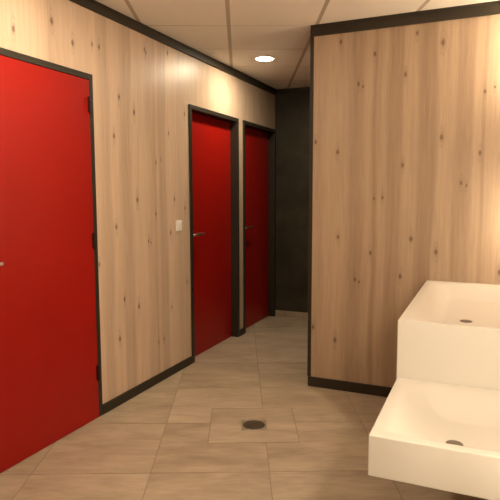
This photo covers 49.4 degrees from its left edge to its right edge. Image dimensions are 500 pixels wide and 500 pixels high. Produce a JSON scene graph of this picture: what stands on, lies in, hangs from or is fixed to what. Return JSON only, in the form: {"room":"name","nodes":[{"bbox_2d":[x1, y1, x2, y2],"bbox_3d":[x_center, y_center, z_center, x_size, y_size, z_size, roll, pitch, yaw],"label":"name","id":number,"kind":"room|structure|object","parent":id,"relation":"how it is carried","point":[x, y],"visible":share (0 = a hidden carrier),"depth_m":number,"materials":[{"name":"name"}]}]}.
{"room":"public restroom","nodes":[
{"label":"public restroom","id":0,"kind":"room"},
{"bbox_2d":[0,0,274,403],"bbox_3d":[-1.368,-0.147,2.598,0.160,2.568,8.067,2,6,23],"label":"wall","id":1,"kind":"structure","parent":0,"point":[144,87],"depth_m":3.76,"materials":[{"name":"brown wood"}]},
{"bbox_2d":[0,47,102,472],"bbox_3d":[-1.182,0.048,2.912,0.206,2.114,1.027,2,6,23],"label":"door","id":2,"kind":"structure","parent":1,"relation":"in","point":[51,371],"depth_m":2.96,"materials":[{"name":"red metal"}]},
{"bbox_2d":[69,0,276,94],"bbox_3d":[-1.306,-1.367,2.389,0.026,0.059,7.967,2,6,23],"label":"trim","id":3,"kind":"structure","parent":1,"relation":"attached to","point":[99,8],"depth_m":3.93,"materials":[{"name":"brown"}]},
{"bbox_2d":[103,328,244,414],"bbox_3d":[-1.481,1.148,2.246,0.014,0.064,7.091,2,6,23],"label":"baseboard","id":4,"kind":"structure","parent":1,"relation":"attached to","point":[115,402],"depth_m":3.91,"materials":[{"name":"brown"}]},
{"bbox_2d":[176,220,181,230],"bbox_3d":[-0.553,-0.191,4.248,0.015,0.082,0.082,2,6,23],"label":"light switch","id":5,"kind":"object","parent":1,"relation":"attached to","point":[178,222],"visible":1,"depth_m":4.24,"materials":[{"name":"white plastic"}]},
{"bbox_2d":[188,104,239,362],"bbox_3d":[-0.355,-0.155,4.873,0.142,2.114,0.933,2,6,23],"label":"door","id":6,"kind":"structure","parent":1,"relation":"in","point":[213,136],"depth_m":4.93,"materials":[{"name":"red metal"}]},
{"bbox_2d":[243,120,275,332],"bbox_3d":[0.052,-0.251,5.798,0.142,2.114,0.873,2,6,23],"label":"door","id":7,"kind":"structure","parent":1,"relation":"in","point":[259,141],"depth_m":5.89,"materials":[{"name":"red metal"}]},
{"bbox_2d":[0,316,487,499],"bbox_3d":[0.527,1.217,1.851,4.215,0.002,8.167,2,6,23],"label":"floor","id":8,"kind":"structure","parent":0,"point":[182,437],"depth_m":3.10,"materials":[{"name":"stone"}]},
{"bbox_2d":[241,419,266,430],"bbox_3d":[0.024,1.065,3.314,0.152,0.003,0.152,0,6,-1],"label":"floor drain","id":9,"kind":"object","parent":8,"relation":"on","point":[260,424],"visible":1,"depth_m":3.31,"materials":[{"name":"metal"}]},
{"bbox_2d":[275,91,309,312],"bbox_3d":[0.826,-0.498,5.968,1.145,2.568,0.100,2,6,23],"label":"wall","id":10,"kind":"structure","parent":0,"point":[292,110],"depth_m":6.06,"materials":[{"name":"grey stone"}]},
{"bbox_2d":[275,310,307,318],"bbox_3d":[0.766,0.747,6.063,1.033,0.072,0.010,2,6,23],"label":"baseboard","id":11,"kind":"structure","parent":10,"relation":"attached to","point":[302,315],"depth_m":6.18,"materials":[{"name":"stone"}]},
{"bbox_2d":[277,87,309,93],"bbox_3d":[0.765,-1.729,5.803,1.019,0.045,0.018,2,6,23],"label":"trim","id":12,"kind":"structure","parent":10,"relation":"attached to","point":[301,89],"depth_m":5.92,"materials":[{"name":"brown"}]},
{"bbox_2d":[95,0,499,88],"bbox_3d":[0.522,-1.319,1.591,4.215,0.001,8.167,2,6,23],"label":"ceiling","id":13,"kind":"structure","parent":0,"point":[233,33],"depth_m":3.65,"materials":[{"name":"white tile"}]},
{"bbox_2d":[255,56,273,60],"bbox_3d":[0.123,-1.625,4.628,0.160,0.014,0.160,2,6,23],"label":"recessed light","id":14,"kind":"object","parent":13,"relation":"in","point":[261,58],"visible":1,"depth_m":4.60,"materials":[{"name":"white"}]},
{"bbox_2d":[311,14,499,386],"bbox_3d":[1.803,-0.229,3.326,2.966,2.568,0.100,2,6,23],"label":"wall","id":15,"kind":"structure","parent":0,"point":[406,119],"depth_m":3.61,"materials":[{"name":"brown wood"}]},
{"bbox_2d":[307,31,313,375],"bbox_3d":[0.452,-0.310,3.912,0.026,2.474,0.114,2,6,23],"label":"trim","id":16,"kind":"structure","parent":15,"relation":"attached to","point":[311,38],"depth_m":3.85,"materials":[{"name":"brown"}]},
{"bbox_2d":[308,376,391,396],"bbox_3d":[1.101,0.990,3.698,1.474,0.071,0.014,2,6,23],"label":"baseboard","id":17,"kind":"structure","parent":15,"relation":"attached to","point":[383,391],"depth_m":3.86,"materials":[{"name":"brown"}]},
{"bbox_2d":[311,1,499,36],"bbox_3d":[1.094,-1.474,3.439,1.472,0.072,0.026,2,6,23],"label":"trim","id":18,"kind":"structure","parent":15,"relation":"attached to","point":[486,8],"depth_m":3.47,"materials":[{"name":"brown"}]},
{"bbox_3d":[1.326,-0.103,2.108,0.120,2.568,2.525,2,6,23],"label":"wall","id":19,"kind":"structure","parent":0,"visible":0},
{"bbox_2d":[368,378,499,499],"bbox_3d":[0.846,0.700,2.067,0.661,0.149,0.653,2,6,23],"label":"washbasin","id":20,"kind":"object","parent":19,"relation":"attached to","point":[440,436],"visible":1,"depth_m":1.99,"materials":[{"name":"white"}]},
{"bbox_2d":[396,280,499,390],"bbox_3d":[1.223,0.478,2.918,0.666,0.415,1.239,2,6,23],"label":"washbasin","id":21,"kind":"object","parent":19,"relation":"attached to","point":[449,333],"visible":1,"depth_m":2.44,"materials":[{"name":"white"}]}
]}

